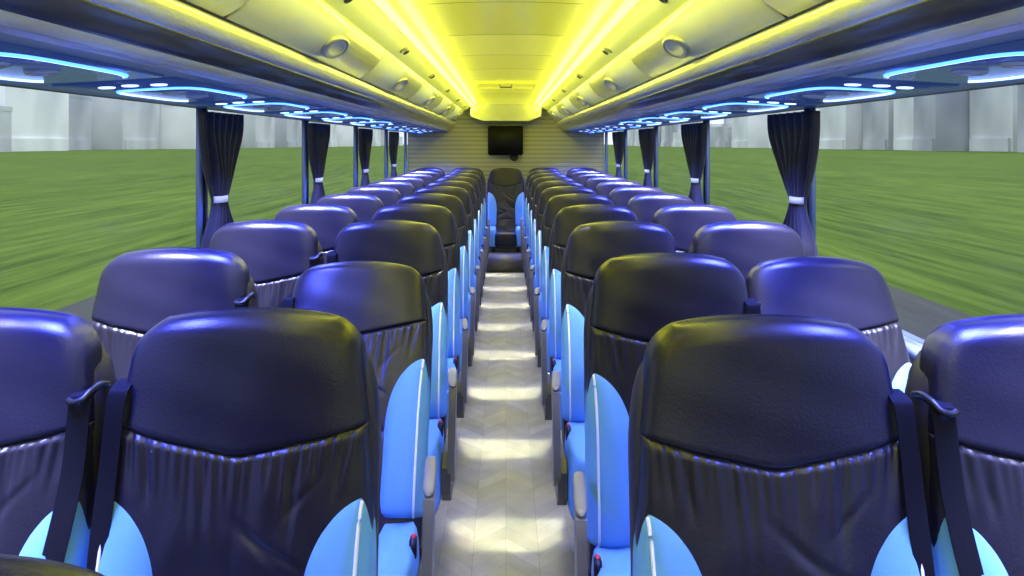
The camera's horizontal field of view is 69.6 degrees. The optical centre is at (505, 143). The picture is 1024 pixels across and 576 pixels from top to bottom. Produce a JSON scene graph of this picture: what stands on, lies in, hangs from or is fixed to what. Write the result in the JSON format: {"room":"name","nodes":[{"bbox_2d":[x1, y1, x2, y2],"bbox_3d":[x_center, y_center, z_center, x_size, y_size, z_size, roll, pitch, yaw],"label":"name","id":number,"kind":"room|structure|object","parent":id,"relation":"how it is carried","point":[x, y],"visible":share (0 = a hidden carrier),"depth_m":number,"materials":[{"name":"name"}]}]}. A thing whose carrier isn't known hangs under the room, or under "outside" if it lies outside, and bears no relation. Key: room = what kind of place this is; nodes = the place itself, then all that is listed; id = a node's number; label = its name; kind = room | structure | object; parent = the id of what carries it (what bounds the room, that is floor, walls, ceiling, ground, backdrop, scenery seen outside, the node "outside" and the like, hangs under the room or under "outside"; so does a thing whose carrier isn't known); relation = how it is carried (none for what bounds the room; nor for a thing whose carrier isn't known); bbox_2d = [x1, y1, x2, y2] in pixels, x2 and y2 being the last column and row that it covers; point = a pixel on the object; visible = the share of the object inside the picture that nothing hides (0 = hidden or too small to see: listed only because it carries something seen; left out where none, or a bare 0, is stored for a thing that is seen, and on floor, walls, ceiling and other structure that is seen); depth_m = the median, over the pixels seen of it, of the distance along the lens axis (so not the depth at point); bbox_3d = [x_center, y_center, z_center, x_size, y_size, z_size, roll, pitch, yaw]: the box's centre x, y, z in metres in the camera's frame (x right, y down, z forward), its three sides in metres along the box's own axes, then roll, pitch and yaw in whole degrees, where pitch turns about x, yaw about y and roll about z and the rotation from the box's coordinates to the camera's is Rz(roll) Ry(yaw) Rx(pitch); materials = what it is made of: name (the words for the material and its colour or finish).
{"room":"vehicle interior","nodes":[
{"label":"vehicle interior","id":0,"kind":"room"},
{"bbox_2d":[435,272,574,575],"bbox_3d":[0.000,1.530,3.975,2.600,0.060,11.550,0,0,0],"label":"floor","id":1,"kind":"structure","parent":0,"point":[503,516],"depth_m":3.42,"materials":[{"name":"plastic"}]},
{"bbox_2d":[0,554,104,575],"bbox_3d":[-0.438,0.900,0.306,0.531,1.200,0.554,0,0,0],"label":"seat","id":2,"kind":"object","parent":1,"relation":"on","point":[10,565],"visible":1,"depth_m":0.54,"materials":[{"name":"black leather"}]},
{"bbox_2d":[0,307,115,567],"bbox_3d":[-0.952,0.900,1.126,0.477,1.200,0.553,0,0,0],"label":"seat","id":3,"kind":"object","parent":1,"relation":"on","point":[57,375],"visible":0.84,"depth_m":1.27,"materials":[{"name":"black leather"}]},
{"bbox_2d":[90,247,258,381],"bbox_3d":[-0.952,0.900,1.911,0.477,1.200,0.553,0,0,0],"label":"seat","id":4,"kind":"object","parent":1,"relation":"on","point":[137,290],"visible":0.16,"depth_m":2.07,"materials":[{"name":"black leather"}]},
{"bbox_2d":[87,307,380,575],"bbox_3d":[-0.436,0.900,1.126,0.531,1.200,0.554,0,0,0],"label":"seat","id":5,"kind":"object","parent":1,"relation":"on","point":[237,441],"visible":1,"depth_m":1.27,"materials":[{"name":"black leather"}]},
{"bbox_2d":[209,220,323,307],"bbox_3d":[-0.952,0.900,2.696,0.477,1.200,0.553,0,0,0],"label":"seat","id":6,"kind":"object","parent":1,"relation":"on","point":[275,253],"visible":0.14,"depth_m":2.85,"materials":[{"name":"black leather"}]},
{"bbox_2d":[274,204,357,263],"bbox_3d":[-0.952,0.900,3.481,0.477,1.200,0.553,0,0,0],"label":"seat","id":7,"kind":"object","parent":1,"relation":"on","point":[327,220],"visible":0.09,"depth_m":3.64,"materials":[{"name":"black leather"}]},
{"bbox_2d":[316,193,383,221],"bbox_3d":[-0.952,0.900,4.266,0.477,1.200,0.553,0,0,0],"label":"seat","id":8,"kind":"object","parent":1,"relation":"on","point":[365,206],"visible":0.05,"depth_m":4.43,"materials":[{"name":"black leather"}]},
{"bbox_2d":[281,261,436,575],"bbox_3d":[-0.437,0.937,2.026,0.536,1.125,0.793,0,0,0],"label":"seat","id":9,"kind":"object","parent":1,"relation":"on","point":[388,303],"visible":0.47,"depth_m":2.17,"materials":[{"name":"black leather"}]},
{"bbox_2d":[346,186,401,206],"bbox_3d":[-0.952,0.900,5.051,0.477,1.200,0.553,0,0,0],"label":"seat","id":10,"kind":"object","parent":1,"relation":"on","point":[389,196],"visible":0.05,"depth_m":5.22,"materials":[{"name":"black leather"}]},
{"bbox_2d":[367,180,414,196],"bbox_3d":[-0.952,0.900,5.836,0.477,1.200,0.553,0,0,0],"label":"seat","id":11,"kind":"object","parent":1,"relation":"on","point":[405,188],"visible":0.04,"depth_m":6.01,"materials":[{"name":"black leather"}]},
{"bbox_2d":[327,220,456,513],"bbox_3d":[-0.436,0.900,2.696,0.531,1.200,0.554,0,0,0],"label":"seat","id":12,"kind":"object","parent":1,"relation":"on","point":[416,245],"visible":0.27,"depth_m":2.85,"materials":[{"name":"black leather"}]},
{"bbox_2d":[383,176,425,190],"bbox_3d":[-0.952,0.900,6.621,0.477,1.200,0.553,0,0,0],"label":"seat","id":13,"kind":"object","parent":1,"relation":"on","point":[418,183],"visible":0.05,"depth_m":6.79,"materials":[{"name":"black leather"}]},
{"bbox_2d":[396,173,433,185],"bbox_3d":[-0.952,0.900,7.406,0.477,1.200,0.553,0,0,0],"label":"seat","id":14,"kind":"object","parent":1,"relation":"on","point":[426,178],"visible":0.05,"depth_m":7.58,"materials":[{"name":"black leather"}]},
{"bbox_2d":[372,204,467,427],"bbox_3d":[-0.436,0.900,3.481,0.531,1.200,0.554,0,0,0],"label":"seat","id":15,"kind":"object","parent":1,"relation":"on","point":[441,218],"visible":0.2,"depth_m":3.62,"materials":[{"name":"black leather"}]},
{"bbox_2d":[408,170,440,181],"bbox_3d":[-0.952,0.900,8.191,0.477,1.200,0.553,0,0,0],"label":"seat","id":16,"kind":"object","parent":1,"relation":"on","point":[435,175],"visible":0.02,"depth_m":8.37,"materials":[{"name":"black leather"}]},
{"bbox_2d":[414,168,444,177],"bbox_3d":[-0.980,0.900,9.151,0.477,1.200,0.553,0,0,0],"label":"seat","id":17,"kind":"object","parent":1,"relation":"on","point":[441,172],"visible":0.04,"depth_m":9.32,"materials":[{"name":"black leather"}]},
{"bbox_2d":[396,193,474,370],"bbox_3d":[-0.436,0.900,4.266,0.531,1.200,0.554,0,0,0],"label":"seat","id":18,"kind":"object","parent":1,"relation":"on","point":[453,203],"visible":0.23,"depth_m":4.40,"materials":[{"name":"black leather"}]},
{"bbox_2d":[414,186,479,330],"bbox_3d":[-0.436,0.900,5.051,0.531,1.200,0.554,0,0,0],"label":"seat","id":19,"kind":"object","parent":1,"relation":"on","point":[462,194],"visible":0.15,"depth_m":5.19,"materials":[{"name":"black leather"}]},
{"bbox_2d":[426,180,483,305],"bbox_3d":[-0.436,0.900,5.836,0.531,1.200,0.554,0,0,0],"label":"seat","id":20,"kind":"object","parent":1,"relation":"on","point":[468,187],"visible":0.17,"depth_m":5.98,"materials":[{"name":"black leather"}]},
{"bbox_2d":[435,176,485,285],"bbox_3d":[-0.436,0.900,6.621,0.531,1.200,0.554,0,0,0],"label":"seat","id":21,"kind":"object","parent":1,"relation":"on","point":[473,182],"visible":0.15,"depth_m":6.77,"materials":[{"name":"black leather"}]},
{"bbox_2d":[444,173,488,269],"bbox_3d":[-0.436,0.900,7.406,0.531,1.200,0.554,0,0,0],"label":"seat","id":22,"kind":"object","parent":1,"relation":"on","point":[474,176],"visible":0.16,"depth_m":7.55,"materials":[{"name":"black leather"}]},
{"bbox_2d":[452,168,485,185],"bbox_3d":[-0.490,0.900,9.151,0.477,1.200,0.553,0,0,0],"label":"seat","id":23,"kind":"object","parent":1,"relation":"on","point":[457,169],"visible":0.03,"depth_m":9.33,"materials":[{"name":"black leather"}]},
{"bbox_2d":[449,170,489,256],"bbox_3d":[-0.436,0.900,8.191,0.531,1.200,0.554,0,0,0],"label":"seat","id":24,"kind":"object","parent":1,"relation":"on","point":[479,174],"visible":0.1,"depth_m":8.35,"materials":[{"name":"black leather"}]},
{"bbox_2d":[486,252,523,271],"bbox_3d":[0.000,1.405,8.760,0.470,0.190,0.320,0,0,0],"label":"step","id":25,"kind":"structure","parent":1,"relation":"on","point":[497,261],"depth_m":8.60,"materials":[{"name":"grey"}]},
{"bbox_2d":[487,168,524,251],"bbox_3d":[0.000,0.900,9.151,0.477,1.200,0.553,0,0,0],"label":"seat","id":26,"kind":"object","parent":1,"relation":"on","point":[505,186],"visible":0.91,"depth_m":9.24,"materials":[{"name":"black leather"}]},
{"bbox_2d":[495,230,516,245],"bbox_3d":[0.000,1.150,9.085,0.300,0.160,0.410,0,0,0],"label":"seat cushion","id":27,"kind":"object","parent":26,"relation":"on","point":[502,237],"depth_m":8.88,"materials":[{"name":"black leather"}]},
{"bbox_2d":[520,170,560,251],"bbox_3d":[0.422,0.900,8.226,0.531,1.200,0.554,0,0,0],"label":"seat","id":28,"kind":"object","parent":1,"relation":"on","point":[532,173],"visible":0.11,"depth_m":8.38,"materials":[{"name":"black leather"}]},
{"bbox_2d":[522,173,566,267],"bbox_3d":[0.422,0.900,7.431,0.531,1.200,0.554,0,0,0],"label":"seat","id":29,"kind":"object","parent":1,"relation":"on","point":[535,176],"visible":0.16,"depth_m":7.58,"materials":[{"name":"black leather"}]},
{"bbox_2d":[524,176,573,285],"bbox_3d":[0.422,0.900,6.636,0.531,1.200,0.554,0,0,0],"label":"seat","id":30,"kind":"object","parent":1,"relation":"on","point":[536,182],"visible":0.16,"depth_m":6.79,"materials":[{"name":"black leather"}]},
{"bbox_2d":[526,180,583,305],"bbox_3d":[0.422,0.900,5.841,0.531,1.200,0.554,0,0,0],"label":"seat","id":31,"kind":"object","parent":1,"relation":"on","point":[541,187],"visible":0.16,"depth_m":5.99,"materials":[{"name":"black leather"}]},
{"bbox_2d":[529,186,595,330],"bbox_3d":[0.422,0.900,5.046,0.531,1.200,0.554,0,0,0],"label":"seat","id":32,"kind":"object","parent":1,"relation":"on","point":[547,194],"visible":0.2,"depth_m":5.19,"materials":[{"name":"black leather"}]},
{"bbox_2d":[534,193,613,372],"bbox_3d":[0.422,0.900,4.251,0.531,1.200,0.554,0,0,0],"label":"seat","id":33,"kind":"object","parent":1,"relation":"on","point":[555,204],"visible":0.23,"depth_m":4.39,"materials":[{"name":"black leather"}]},
{"bbox_2d":[566,168,596,177],"bbox_3d":[0.980,0.900,9.151,0.477,1.200,0.553,0,0,0],"label":"seat","id":34,"kind":"object","parent":1,"relation":"on","point":[572,170],"visible":0.06,"depth_m":9.33,"materials":[{"name":"black leather"}]},
{"bbox_2d":[570,170,602,181],"bbox_3d":[0.940,0.900,8.226,0.477,1.200,0.553,0,0,0],"label":"seat","id":35,"kind":"object","parent":1,"relation":"on","point":[576,174],"visible":0.02,"depth_m":8.40,"materials":[{"name":"black leather"}]},
{"bbox_2d":[541,204,637,429],"bbox_3d":[0.422,0.900,3.456,0.531,1.200,0.554,0,0,0],"label":"seat","id":36,"kind":"object","parent":1,"relation":"on","point":[567,219],"visible":0.16,"depth_m":3.59,"materials":[{"name":"black leather"}]},
{"bbox_2d":[576,173,612,185],"bbox_3d":[0.940,0.900,7.431,0.477,1.200,0.553,0,0,0],"label":"seat","id":37,"kind":"object","parent":1,"relation":"on","point":[582,178],"visible":0.03,"depth_m":7.61,"materials":[{"name":"black leather"}]},
{"bbox_2d":[584,176,626,190],"bbox_3d":[0.940,0.900,6.636,0.477,1.200,0.553,0,0,0],"label":"seat","id":38,"kind":"object","parent":1,"relation":"on","point":[592,182],"visible":0.04,"depth_m":6.81,"materials":[{"name":"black leather"}]},
{"bbox_2d":[551,221,676,519],"bbox_3d":[0.422,0.900,2.661,0.531,1.200,0.554,0,0,0],"label":"seat","id":39,"kind":"object","parent":1,"relation":"on","point":[589,245],"visible":0.28,"depth_m":2.79,"materials":[{"name":"black leather"}]},
{"bbox_2d":[595,180,642,197],"bbox_3d":[0.940,0.900,5.841,0.477,1.200,0.553,0,0,0],"label":"seat","id":40,"kind":"object","parent":1,"relation":"on","point":[603,188],"visible":0.04,"depth_m":6.01,"materials":[{"name":"black leather"}]},
{"bbox_2d":[608,186,663,206],"bbox_3d":[0.940,0.900,5.046,0.477,1.200,0.553,0,0,0],"label":"seat","id":41,"kind":"object","parent":1,"relation":"on","point":[620,196],"visible":0.06,"depth_m":5.21,"materials":[{"name":"black leather"}]},
{"bbox_2d":[627,193,693,222],"bbox_3d":[0.940,0.900,4.251,0.477,1.200,0.553,0,0,0],"label":"seat","id":42,"kind":"object","parent":1,"relation":"on","point":[644,206],"visible":0.06,"depth_m":4.42,"materials":[{"name":"black leather"}]},
{"bbox_2d":[573,252,759,575],"bbox_3d":[0.422,0.900,1.816,0.531,1.200,0.554,0,0,0],"label":"seat","id":43,"kind":"object","parent":1,"relation":"on","point":[631,297],"visible":0.47,"depth_m":1.96,"materials":[{"name":"black leather"}]},
{"bbox_2d":[652,204,736,252],"bbox_3d":[0.940,0.900,3.456,0.477,1.200,0.553,0,0,0],"label":"seat","id":44,"kind":"object","parent":1,"relation":"on","point":[682,221],"visible":0.09,"depth_m":3.62,"materials":[{"name":"black leather"}]},
{"bbox_2d":[688,221,803,281],"bbox_3d":[0.940,0.900,2.661,0.477,1.200,0.553,0,0,0],"label":"seat","id":45,"kind":"object","parent":1,"relation":"on","point":[745,244],"visible":0.12,"depth_m":2.82,"materials":[{"name":"black leather"}]},
{"bbox_2d":[628,314,934,575],"bbox_3d":[0.422,0.900,1.071,0.531,1.200,0.554,0,0,0],"label":"seat","id":46,"kind":"object","parent":1,"relation":"on","point":[759,444],"visible":1,"depth_m":1.21,"materials":[{"name":"black leather"}]},
{"bbox_2d":[746,256,910,392],"bbox_3d":[0.940,0.922,1.945,0.477,1.156,0.713,0,0,0],"label":"seat","id":47,"kind":"object","parent":1,"relation":"on","point":[855,293],"visible":0.09,"depth_m":2.17,"materials":[{"name":"black leather"}]},
{"bbox_2d":[905,314,1023,575],"bbox_3d":[0.940,0.900,1.071,0.477,1.200,0.553,0,0,0],"label":"seat","id":48,"kind":"object","parent":1,"relation":"on","point":[965,383],"visible":0.91,"depth_m":1.22,"materials":[{"name":"black leather"}]},
{"bbox_2d":[388,0,623,104],"bbox_3d":[0.000,-0.570,3.975,2.640,0.140,11.550,0,0,0],"label":"ceiling","id":49,"kind":"structure","parent":0,"point":[538,41],"depth_m":3.53,"materials":[{"name":"plastic"}]},
{"bbox_2d":[0,0,469,132],"bbox_3d":[-0.849,-0.369,3.995,0.793,0.452,11.550,0,0,0],"label":"luggage rack","id":50,"kind":"object","parent":49,"relation":"attached to","point":[344,62],"visible":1,"depth_m":2.03,"materials":[{"name":"yellow"}]},
{"bbox_2d":[198,111,243,248],"bbox_3d":[-1.202,0.220,3.107,0.071,0.701,0.376,0,0,0],"label":"curtain","id":51,"kind":"object","parent":50,"relation":"hanging from","point":[220,134],"visible":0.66,"depth_m":3.04,"materials":[{"name":"black fabric"}]},
{"bbox_2d":[307,123,329,203],"bbox_3d":[-1.202,0.220,4.727,0.071,0.701,0.376,0,0,0],"label":"curtain","id":52,"kind":"object","parent":50,"relation":"hanging from","point":[318,135],"visible":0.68,"depth_m":4.65,"materials":[{"name":"black fabric"}]},
{"bbox_2d":[327,41,345,55],"bbox_3d":[-0.597,-0.337,2.590,0.058,0.052,0.192,0,0,0],"label":"speaker grille","id":53,"kind":"object","parent":50,"relation":"attached to","point":[336,48],"depth_m":2.59,"materials":[{"name":"grey"}]},
{"bbox_2d":[358,128,372,186],"bbox_3d":[-1.202,0.220,6.297,0.071,0.701,0.376,0,0,0],"label":"curtain","id":54,"kind":"object","parent":50,"relation":"hanging from","point":[365,136],"visible":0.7,"depth_m":6.22,"materials":[{"name":"black fabric"}]},
{"bbox_2d":[389,132,398,176],"bbox_3d":[-1.202,0.220,7.897,0.071,0.701,0.376,0,0,0],"label":"curtain","id":55,"kind":"object","parent":50,"relation":"hanging from","point":[393,136],"visible":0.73,"depth_m":7.81,"materials":[{"name":"black fabric"}]},
{"bbox_2d":[373,0,473,106],"bbox_3d":[-0.427,-0.488,3.825,0.030,0.024,11.250,0,0,0],"label":"led strip","id":56,"kind":"object","parent":49,"relation":"attached to","point":[385,6],"visible":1,"depth_m":3.39,"materials":[{"name":"yellow"}]},
{"bbox_2d":[473,82,537,88],"bbox_3d":[0.000,-0.498,6.400,0.540,0.040,0.540,0,0,0],"label":"roof hatch","id":57,"kind":"object","parent":49,"relation":"attached to","point":[478,85],"visible":0.98,"depth_m":6.36,"materials":[{"name":"yellow"}]},
{"bbox_2d":[538,0,638,106],"bbox_3d":[0.427,-0.488,3.825,0.030,0.024,11.250,0,0,0],"label":"led strip","id":58,"kind":"object","parent":49,"relation":"attached to","point":[626,6],"visible":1,"depth_m":3.39,"materials":[{"name":"yellow"}]},
{"bbox_2d":[541,0,1023,132],"bbox_3d":[0.849,-0.369,3.995,0.793,0.452,11.550,0,0,0],"label":"luggage rack","id":59,"kind":"object","parent":49,"relation":"attached to","point":[665,62],"visible":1,"depth_m":2.00,"materials":[{"name":"yellow"}]},
{"bbox_2d":[612,132,623,177],"bbox_3d":[1.204,0.220,7.867,0.081,0.701,0.436,0,0,0],"label":"curtain","id":60,"kind":"object","parent":59,"relation":"hanging from","point":[617,137],"visible":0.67,"depth_m":7.75,"materials":[{"name":"black fabric"}]},
{"bbox_2d":[638,128,654,186],"bbox_3d":[1.204,0.220,6.267,0.081,0.701,0.436,0,0,0],"label":"curtain","id":61,"kind":"object","parent":59,"relation":"hanging from","point":[646,136],"visible":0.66,"depth_m":6.16,"materials":[{"name":"black fabric"}]},
{"bbox_2d":[666,41,684,55],"bbox_3d":[0.597,-0.337,2.590,0.058,0.052,0.192,0,0,0],"label":"speaker grille","id":62,"kind":"object","parent":59,"relation":"attached to","point":[673,48],"depth_m":2.59,"materials":[{"name":"grey plastic"}]},
{"bbox_2d":[681,123,706,203],"bbox_3d":[1.204,0.220,4.697,0.081,0.701,0.436,0,0,0],"label":"curtain","id":63,"kind":"object","parent":59,"relation":"hanging from","point":[694,135],"visible":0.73,"depth_m":4.60,"materials":[{"name":"black fabric"}]},
{"bbox_2d":[767,111,819,255],"bbox_3d":[1.204,0.220,3.077,0.081,0.701,0.436,0,0,0],"label":"curtain","id":64,"kind":"object","parent":59,"relation":"hanging from","point":[794,138],"visible":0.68,"depth_m":2.98,"materials":[{"name":"black fabric"}]},
{"bbox_2d":[408,108,603,251],"bbox_3d":[0.000,0.450,9.780,2.600,2.100,0.060,0,0,0],"label":"wall","id":65,"kind":"structure","parent":0,"point":[545,145],"depth_m":9.75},
{"bbox_2d":[0,84,407,132],"bbox_3d":[-1.285,-0.376,3.975,0.070,0.448,11.550,0,0,0],"label":"trim","id":66,"kind":"structure","parent":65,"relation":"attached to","point":[0,84],"depth_m":2.57,"materials":[{"name":"grey"}]},
{"bbox_2d":[470,104,540,120],"bbox_3d":[0.000,-0.410,9.649,0.920,0.220,0.199,0,0,0],"label":"trim","id":67,"kind":"structure","parent":65,"relation":"attached to","point":[485,112],"depth_m":9.55,"materials":[{"name":"yellow"}]},
{"bbox_2d":[488,126,522,154],"bbox_3d":[-0.005,-0.048,9.698,0.460,0.385,0.084,0,0,0],"label":"wall screen","id":68,"kind":"object","parent":65,"relation":"attached to","point":[502,140],"visible":1,"depth_m":9.66,"materials":[{"name":"black plastic"}]},
{"bbox_2d":[603,82,1023,132],"bbox_3d":[1.285,-0.376,3.975,0.070,0.448,11.550,0,0,0],"label":"trim","id":69,"kind":"structure","parent":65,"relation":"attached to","point":[1023,82],"depth_m":2.52,"materials":[{"name":"grey"}]},
{"bbox_2d":[54,285,973,339],"bbox_3d":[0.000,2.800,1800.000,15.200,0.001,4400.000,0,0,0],"label":"road","id":70,"kind":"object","parent":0,"point":[918,316],"depth_m":12.25,"materials":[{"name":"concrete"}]},
{"bbox_3d":[1.280,1.095,3.975,0.060,0.910,11.550,0,0,0],"label":"wall","id":71,"kind":"structure","parent":0,"visible":0},
{"bbox_2d":[625,130,626,179],"bbox_3d":[1.267,0.233,7.787,0.026,0.775,0.010,0,0,0],"label":"trim","id":72,"kind":"structure","parent":71,"relation":"attached to","point":[625,130],"depth_m":7.78,"materials":[{"name":"blue"}]},
{"bbox_2d":[655,126,657,187],"bbox_3d":[1.267,0.233,6.207,0.026,0.775,0.010,0,0,0],"label":"trim","id":73,"kind":"structure","parent":71,"relation":"attached to","point":[656,127],"depth_m":6.20,"materials":[{"name":"blue"}]},
{"bbox_2d":[703,120,709,204],"bbox_3d":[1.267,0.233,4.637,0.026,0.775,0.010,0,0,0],"label":"trim","id":74,"kind":"structure","parent":71,"relation":"attached to","point":[706,121],"depth_m":4.63,"materials":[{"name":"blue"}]},
{"bbox_2d":[809,107,815,239],"bbox_3d":[1.267,0.233,3.047,0.026,0.775,0.010,0,0,0],"label":"trim","id":75,"kind":"structure","parent":71,"relation":"attached to","point":[812,194],"depth_m":3.04,"materials":[{"name":"blue"}]},
{"bbox_2d":[902,330,924,358],"bbox_3d":[1.275,0.632,3.975,0.090,0.035,11.550,0,0,0],"label":"trim","id":76,"kind":"structure","parent":71,"relation":"attached to","point":[914,344],"depth_m":2.27,"materials":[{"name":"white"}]},
{"label":"outside","id":77,"kind":"structure","parent":0,"visible":0},
{"bbox_2d":[0,145,1023,316],"bbox_3d":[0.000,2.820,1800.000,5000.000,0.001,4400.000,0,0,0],"label":"ground","id":78,"kind":"structure","parent":77,"point":[946,228],"depth_m":33.81,"materials":[{"name":"green plant"}]},
{"bbox_2d":[0,106,12,151],"bbox_3d":[-196.657,-6.545,246.143,36.040,18.729,44.322,0,0,0],"label":"building","id":79,"kind":"structure","parent":78,"relation":"on","point":[5,111],"depth_m":264.37,"materials":[{"name":"grey concrete"}]},
{"bbox_2d":[0,86,68,151],"bbox_3d":[-202.373,-12.574,292.719,36.040,30.787,40.492,0,0,0],"label":"building","id":80,"kind":"structure","parent":78,"relation":"on","point":[40,119],"depth_m":291.70,"materials":[{"name":"grey concrete"}]},
{"bbox_2d":[69,94,91,149],"bbox_3d":[-214.676,-12.205,332.658,36.040,30.050,38.945,0,0,0],"label":"building","id":81,"kind":"structure","parent":78,"relation":"on","point":[80,106],"depth_m":341.70,"materials":[{"name":"grey concrete"}]},
{"bbox_2d":[92,96,159,149],"bbox_3d":[-208.241,-23.396,387.420,36.040,52.431,40.130,0,0,0],"label":"building","id":82,"kind":"structure","parent":78,"relation":"on","point":[117,124],"depth_m":369.56,"materials":[{"name":"grey concrete"}]},
{"bbox_2d":[160,104,222,148],"bbox_3d":[-189.040,-12.089,427.915,36.040,29.818,40.440,0,0,0],"label":"building","id":83,"kind":"structure","parent":78,"relation":"on","point":[177,123],"depth_m":408.07,"materials":[{"name":"grey concrete"}]},
{"bbox_2d":[236,113,274,147],"bbox_3d":[-192.346,-21.633,537.440,36.040,48.907,43.534,0,0,0],"label":"building","id":84,"kind":"structure","parent":78,"relation":"on","point":[259,131],"depth_m":521.54,"materials":[{"name":"grey concrete"}]},
{"bbox_2d":[275,118,301,146],"bbox_3d":[-197.103,-13.801,626.658,36.040,33.242,44.812,0,0,0],"label":"building","id":85,"kind":"structure","parent":78,"relation":"on","point":[287,131],"depth_m":607.82,"materials":[{"name":"grey concrete"}]},
{"bbox_2d":[331,124,336,146],"bbox_3d":[-190.255,-13.312,738.572,36.040,32.263,29.579,0,0,0],"label":"building","id":86,"kind":"structure","parent":78,"relation":"on","point":[333,126],"depth_m":740.90,"materials":[{"name":"grey concrete"}]},
{"bbox_2d":[336,125,359,146],"bbox_3d":[-185.263,-23.238,834.958,36.040,52.115,28.278,0,0,0],"label":"building","id":87,"kind":"structure","parent":78,"relation":"on","point":[344,133],"depth_m":821.11,"materials":[{"name":"grey concrete"}]},
{"bbox_2d":[360,127,380,145],"bbox_3d":[-186.925,-17.372,979.749,36.040,40.384,39.563,0,0,0],"label":"building","id":88,"kind":"structure","parent":78,"relation":"on","point":[376,141],"depth_m":968.21,"materials":[{"name":"grey concrete"}]},
{"bbox_2d":[661,125,667,146],"bbox_3d":[192.562,-11.000,822.860,36.040,27.639,18.076,0,0,0],"label":"building","id":89,"kind":"structure","parent":78,"relation":"on","point":[664,129],"depth_m":815.51,"materials":[{"name":"grey concrete"}]},
{"bbox_2d":[672,130,682,146],"bbox_3d":[187.810,-5.525,737.599,36.040,16.690,31.714,0,0,0],"label":"building","id":90,"kind":"structure","parent":78,"relation":"on","point":[677,140],"depth_m":733.35,"materials":[{"name":"grey concrete"}]},
{"bbox_2d":[670,121,702,146],"bbox_3d":[193.437,-10.486,772.159,36.040,26.612,36.749,0,0,0],"label":"building","id":91,"kind":"structure","parent":78,"relation":"on","point":[673,128],"depth_m":770.98,"materials":[{"name":"grey concrete"}]},
{"bbox_2d":[710,124,721,146],"bbox_3d":[201.331,-7.877,679.236,36.040,21.394,22.408,0,0,0],"label":"building","id":92,"kind":"structure","parent":78,"relation":"on","point":[712,126],"depth_m":668.21,"materials":[{"name":"grey concrete"}]},
{"bbox_2d":[714,124,731,146],"bbox_3d":[197.811,-7.059,619.777,36.040,19.758,40.536,0,0,0],"label":"building","id":93,"kind":"structure","parent":78,"relation":"on","point":[722,135],"depth_m":614.53,"materials":[{"name":"grey concrete"}]},
{"bbox_2d":[731,114,769,147],"bbox_3d":[193.144,-21.138,555.849,36.040,47.917,38.385,0,0,0],"label":"building","id":94,"kind":"structure","parent":78,"relation":"on","point":[747,131],"depth_m":537.05,"materials":[{"name":"grey concrete"}]},
{"bbox_2d":[819,103,862,148],"bbox_3d":[192.312,-17.526,396.473,36.040,40.691,33.089,0,0,0],"label":"building","id":95,"kind":"structure","parent":78,"relation":"on","point":[841,127],"depth_m":383.81,"materials":[{"name":"grey concrete"}]},
{"bbox_2d":[862,99,893,149],"bbox_3d":[200.763,-23.581,366.648,36.040,52.802,25.714,0,0,0],"label":"building","id":96,"kind":"structure","parent":78,"relation":"on","point":[878,116],"depth_m":363.39,"materials":[{"name":"grey concrete"}]},
{"bbox_2d":[893,97,913,149],"bbox_3d":[200.621,-14.155,332.208,36.040,33.950,34.345,0,0,0],"label":"building","id":97,"kind":"structure","parent":78,"relation":"on","point":[903,107],"depth_m":339.46,"materials":[{"name":"grey concrete"}]},
{"bbox_2d":[912,91,969,150],"bbox_3d":[188.704,-21.297,302.417,36.040,48.234,16.228,0,0,0],"label":"building","id":98,"kind":"structure","parent":78,"relation":"on","point":[941,121],"depth_m":294.50,"materials":[{"name":"grey concrete"}]},
{"bbox_2d":[969,85,1017,151],"bbox_3d":[201.655,-22.822,280.919,36.040,51.284,25.587,0,0,0],"label":"building","id":99,"kind":"structure","parent":78,"relation":"on","point":[993,111],"depth_m":278.07,"materials":[{"name":"grey concrete"}]},
{"bbox_2d":[1017,84,1023,151],"bbox_3d":[192.230,-20.013,239.715,36.040,45.666,25.829,0,0,0],"label":"building","id":100,"kind":"structure","parent":78,"relation":"on","point":[1020,140],"depth_m":250.42,"materials":[{"name":"grey concrete"}]},
{"bbox_3d":[-1.280,1.095,3.975,0.060,0.910,11.550,0,0,0],"label":"wall","id":101,"kind":"structure","parent":0,"visible":0},
{"bbox_2d":[196,107,202,247],"bbox_3d":[-1.267,0.233,3.047,0.026,0.775,0.010,0,0,0],"label":"trim","id":102,"kind":"structure","parent":101,"relation":"attached to","point":[199,170],"depth_m":3.04,"materials":[{"name":"blue"}]},
{"bbox_2d":[203,108,207,234],"bbox_3d":[-1.270,0.233,3.081,0.031,0.775,0.058,0,0,0],"label":"trim","id":103,"kind":"structure","parent":101,"relation":"attached to","point":[205,189],"depth_m":3.08,"materials":[{"name":"blue"}]},
{"bbox_2d":[302,120,306,203],"bbox_3d":[-1.267,0.233,4.637,0.026,0.775,0.010,0,0,0],"label":"trim","id":104,"kind":"structure","parent":101,"relation":"attached to","point":[304,122],"depth_m":4.63,"materials":[{"name":"blue"}]},
{"bbox_2d":[307,120,308,203],"bbox_3d":[-1.270,0.233,4.671,0.031,0.775,0.058,0,0,0],"label":"trim","id":105,"kind":"structure","parent":101,"relation":"attached to","point":[307,120],"depth_m":4.66,"materials":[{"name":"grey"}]},
{"bbox_2d":[353,126,357,187],"bbox_3d":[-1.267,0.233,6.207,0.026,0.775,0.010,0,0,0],"label":"trim","id":106,"kind":"structure","parent":101,"relation":"attached to","point":[355,127],"depth_m":6.20,"materials":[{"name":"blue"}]},
{"bbox_2d":[384,130,387,179],"bbox_3d":[-1.270,0.233,7.821,0.031,0.775,0.058,0,0,0],"label":"trim","id":107,"kind":"structure","parent":101,"relation":"attached to","point":[384,130],"depth_m":7.80,"materials":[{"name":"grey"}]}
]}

